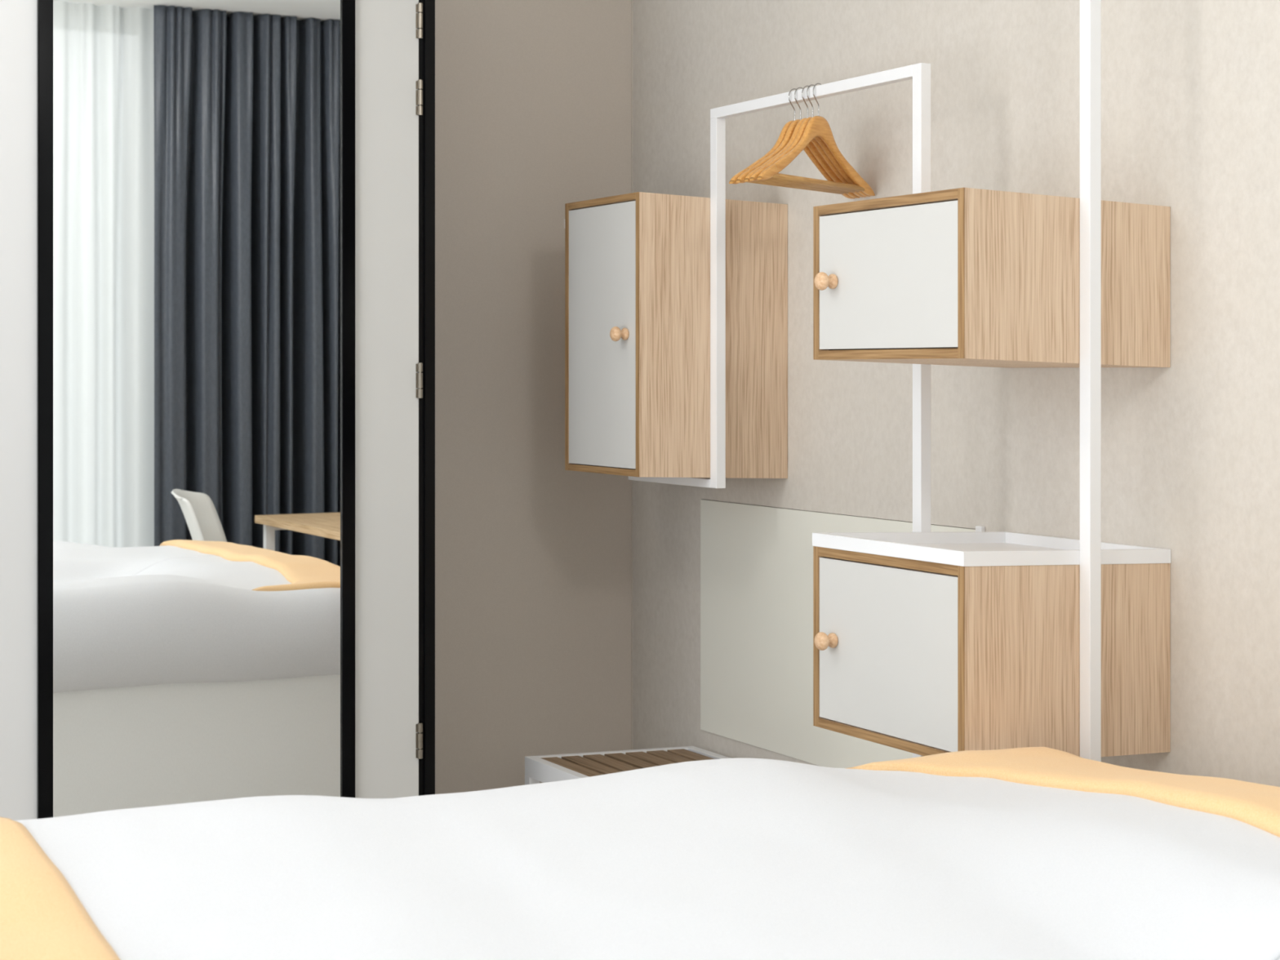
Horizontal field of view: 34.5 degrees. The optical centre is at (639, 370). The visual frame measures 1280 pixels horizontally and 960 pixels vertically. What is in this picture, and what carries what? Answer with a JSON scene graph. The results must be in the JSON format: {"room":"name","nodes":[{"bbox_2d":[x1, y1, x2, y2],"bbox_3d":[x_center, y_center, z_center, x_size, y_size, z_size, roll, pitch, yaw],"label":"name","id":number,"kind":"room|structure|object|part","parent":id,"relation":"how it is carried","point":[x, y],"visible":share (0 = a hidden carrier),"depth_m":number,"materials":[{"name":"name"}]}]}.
{"room":"hotel room","nodes":[
{"label":"hotel room","id":0,"kind":"room"},
{"bbox_2d":[0,0,36,820],"bbox_3d":[-2.238,-0.140,3.996,2.075,3.080,0.120,0,0,-28],"label":"wall","id":1,"kind":"structure","parent":0,"point":[18,18],"depth_m":4.42,"materials":[{"name":"white paint"}]},
{"bbox_2d":[355,0,422,798],"bbox_3d":[-0.912,0.168,4.663,0.888,2.440,0.053,0,0,-28],"label":"door","id":2,"kind":"structure","parent":1,"relation":"in","point":[388,93],"depth_m":4.82,"materials":[{"name":"white paint"}]},
{"bbox_2d":[36,0,355,818],"bbox_3d":[-0.979,0.125,4.604,0.722,2.250,0.015,0,0,-28],"label":"wall mirror","id":3,"kind":"object","parent":2,"relation":"attached to","point":[196,158],"visible":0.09,"depth_m":4.59,"materials":[{"name":"clear mirror"}]},
{"bbox_2d":[435,0,631,794],"bbox_3d":[-0.416,-0.140,5.638,0.844,3.080,0.100,0,0,-28],"label":"wall","id":4,"kind":"structure","parent":0,"point":[533,97],"depth_m":5.62,"materials":[{"name":"beige paint"}]},
{"bbox_2d":[418,0,435,795],"bbox_3d":[-1.030,0.150,4.915,0.922,2.500,0.587,0,0,-28],"label":"trim","id":5,"kind":"structure","parent":4,"relation":"attached to","point":[426,44],"depth_m":4.87,"materials":[{"name":"black metal"}]},
{"bbox_2d":[632,0,1279,786],"bbox_3d":[0.700,-0.140,4.591,0.120,3.080,3.005,0,0,-28],"label":"wall","id":6,"kind":"structure","parent":0,"point":[1190,89],"depth_m":4.26,"materials":[{"name":"beige paint"}]},
{"bbox_2d":[564,191,787,478],"bbox_3d":[0.067,-0.079,5.151,0.458,0.690,0.404,0,0,-28],"label":"upper cabinet","id":7,"kind":"object","parent":6,"relation":"attached to","point":[637,264],"visible":0.99,"depth_m":5.01,"materials":[{"name":"brown wood"}]},
{"bbox_3d":[-0.087,-0.085,5.060,0.018,0.639,0.359,0,0,-28],"label":"door","id":8,"kind":"part","parent":7,"relation":"part of","materials":[{"name":"white laminate"}]},
{"bbox_3d":[-0.051,-0.088,4.930,0.042,0.036,0.036,0,0,-28],"label":"knob","id":9,"kind":"part","parent":7,"relation":"part of","materials":[{"name":"brown wood"}]},
{"bbox_2d":[700,498,985,768],"bbox_3d":[0.445,0.642,4.922,0.012,0.619,1.205,0,0,-28],"label":"wall panel","id":10,"kind":"object","parent":6,"relation":"attached to","point":[757,561],"visible":0.56,"depth_m":5.16,"materials":[{"name":"white paint"}]},
{"bbox_2d":[813,187,1170,368],"bbox_3d":[0.657,-0.166,3.991,0.526,0.320,0.488,0,0,-28],"label":"upper cabinet","id":11,"kind":"object","parent":6,"relation":"attached to","point":[969,277],"visible":1,"depth_m":3.81,"materials":[{"name":"brown wood"}]},
{"bbox_3d":[0.362,-0.174,4.026,0.042,0.036,0.036,0,0,-28],"label":"knob","id":12,"kind":"part","parent":11,"relation":"part of","materials":[{"name":"brown wood"}]},
{"bbox_3d":[0.470,-0.173,3.889,0.018,0.263,0.450,0,0,-28],"label":"door","id":13,"kind":"part","parent":11,"relation":"part of","materials":[{"name":"white laminate"}]},
{"bbox_2d":[813,546,1170,756],"bbox_3d":[0.657,0.536,3.991,0.526,0.373,0.488,0,0,-28],"label":"lower cabinet","id":14,"kind":"object","parent":6,"relation":"attached to","point":[922,658],"visible":0.94,"depth_m":3.81,"materials":[{"name":"brown wood"}]},
{"bbox_3d":[0.362,0.528,4.026,0.042,0.036,0.036,0,0,-28],"label":"knob","id":15,"kind":"part","parent":14,"relation":"part of","materials":[{"name":"brown wood"}]},
{"bbox_3d":[0.470,0.528,3.889,0.018,0.316,0.450,0,0,-28],"label":"door","id":16,"kind":"part","parent":14,"relation":"part of","materials":[{"name":"white laminate"}]},
{"bbox_2d":[812,531,1170,566],"bbox_3d":[0.674,0.344,4.000,0.488,0.042,0.490,0,0,-28],"label":"metal tray","id":17,"kind":"object","parent":14,"relation":"on","point":[963,548],"visible":0.96,"depth_m":3.93,"materials":[{"name":"white metal"}]},
{"bbox_3d":[0.100,1.450,2.699,5.150,0.100,6.150,0,0,-28],"label":"floor","id":18,"kind":"structure","parent":0,"visible":0},
{"bbox_2d":[524,746,730,785],"bbox_3d":[0.091,1.188,5.021,0.492,0.424,0.700,0,0,-28],"label":"luggage rack","id":19,"kind":"object","parent":18,"relation":"on","point":[554,767],"visible":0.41,"depth_m":5.19,"materials":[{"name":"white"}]},
{"bbox_3d":[-0.273,1.212,5.206,0.028,0.376,0.028,0,0,-28],"label":"leg","id":20,"kind":"part","parent":19,"relation":"part of","materials":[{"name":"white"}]},
{"bbox_3d":[-0.113,1.000,4.910,0.028,0.049,0.700,0,0,-28],"label":"rail","id":21,"kind":"part","parent":19,"relation":"part of","materials":[{"name":"white metal"}]},
{"bbox_3d":[-0.070,1.008,5.319,0.436,0.062,0.022,0,0,-28],"label":"rail","id":22,"kind":"part","parent":19,"relation":"part of","materials":[{"name":"white metal"}]},
{"bbox_3d":[0.295,1.016,5.131,0.028,0.049,0.700,0,0,-28],"label":"rail","id":23,"kind":"part","parent":19,"relation":"part of","materials":[{"name":"white metal"}]},
{"bbox_2d":[627,62,930,757],"bbox_3d":[0.284,0.384,4.791,0.026,2.031,1.274,0,0,-28],"label":"frame","id":24,"kind":"object","parent":18,"relation":"on","point":[920,73],"visible":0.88,"depth_m":4.69,"materials":[{"name":"white metal"}]},
{"bbox_3d":[0.188,-0.162,4.968,0.026,0.890,0.030,0,0,-28],"label":"post","id":25,"kind":"part","parent":24,"relation":"part of","materials":[{"name":"white metal"}]},
{"bbox_2d":[728,88,854,199],"bbox_3d":[0.350,-0.522,4.667,0.017,0.234,0.436,0,-1,43],"label":"clothes hanger","id":26,"kind":"object","parent":24,"relation":"hanging from","point":[807,151],"visible":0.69,"depth_m":4.64,"materials":[{"name":"brown wood"}]},
{"bbox_2d":[735,87,859,198],"bbox_3d":[0.362,-0.522,4.646,0.017,0.234,0.436,0,-1,42],"label":"clothes hanger","id":27,"kind":"object","parent":24,"relation":"hanging from","point":[811,147],"visible":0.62,"depth_m":4.63,"materials":[{"name":"brown wood"}]},
{"bbox_2d":[743,85,865,197],"bbox_3d":[0.376,-0.522,4.620,0.017,0.234,0.436,0,-1,42],"label":"clothes hanger","id":28,"kind":"object","parent":24,"relation":"hanging from","point":[814,141],"visible":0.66,"depth_m":4.61,"materials":[{"name":"brown wood"}]},
{"bbox_2d":[749,84,870,196],"bbox_3d":[0.385,-0.522,4.602,0.017,0.234,0.436,0,-1,41],"label":"clothes hanger","id":29,"kind":"object","parent":24,"relation":"hanging from","point":[753,177],"visible":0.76,"depth_m":4.58,"materials":[{"name":"brown wood"}]},
{"bbox_3d":[0.377,-0.619,4.619,0.026,0.024,0.823,0,0,-28],"label":"hanging rail","id":30,"kind":"part","parent":24,"relation":"part of","materials":[{"name":"white metal"}]},
{"bbox_2d":[756,83,875,195],"bbox_3d":[0.397,-0.522,4.581,0.017,0.234,0.436,0,-1,40],"label":"clothes hanger","id":31,"kind":"object","parent":24,"relation":"hanging from","point":[817,126],"visible":0.98,"depth_m":4.57,"materials":[{"name":"brown wood"}]},
{"bbox_3d":[0.580,0.384,4.244,0.026,2.031,0.030,0,0,-28],"label":"post","id":32,"kind":"part","parent":24,"relation":"part of","materials":[{"name":"white metal"}]},
{"bbox_2d":[1080,0,1101,761],"bbox_3d":[0.828,-0.140,3.788,0.027,3.079,0.029,0,0,-28],"label":"pole","id":33,"kind":"object","parent":18,"relation":"on","point":[1090,10],"visible":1,"depth_m":3.78,"materials":[{"name":"white metal"}]},
{"bbox_3d":[0.117,1.104,2.407,2.300,0.592,1.760,0,0,-28],"label":"bed","id":34,"kind":"object","parent":18,"relation":"on","visible":0},
{"bbox_2d":[14,758,1279,959],"bbox_3d":[-0.021,0.845,2.743,2.340,0.489,1.198,0,0,-28],"label":"duvet","id":35,"kind":"object","parent":34,"relation":"on","point":[722,859],"visible":0.94,"depth_m":2.75,"materials":[{"name":"white fabric"}]},
{"bbox_2d":[0,817,119,959],"bbox_3d":[-0.650,0.666,1.991,0.436,0.160,1.684,0,0,-28],"label":"throw","id":36,"kind":"object","parent":35,"relation":"on","point":[42,917],"visible":1,"depth_m":2.44,"materials":[{"name":"yellow fabric"}]},
{"bbox_2d":[845,746,1279,837],"bbox_3d":[0.986,0.779,2.824,0.503,0.301,1.792,0,0,-28],"label":"throw","id":37,"kind":"object","parent":35,"relation":"on","point":[1256,805],"visible":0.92,"depth_m":3.31,"materials":[{"name":"yellow fabric"}]}
]}

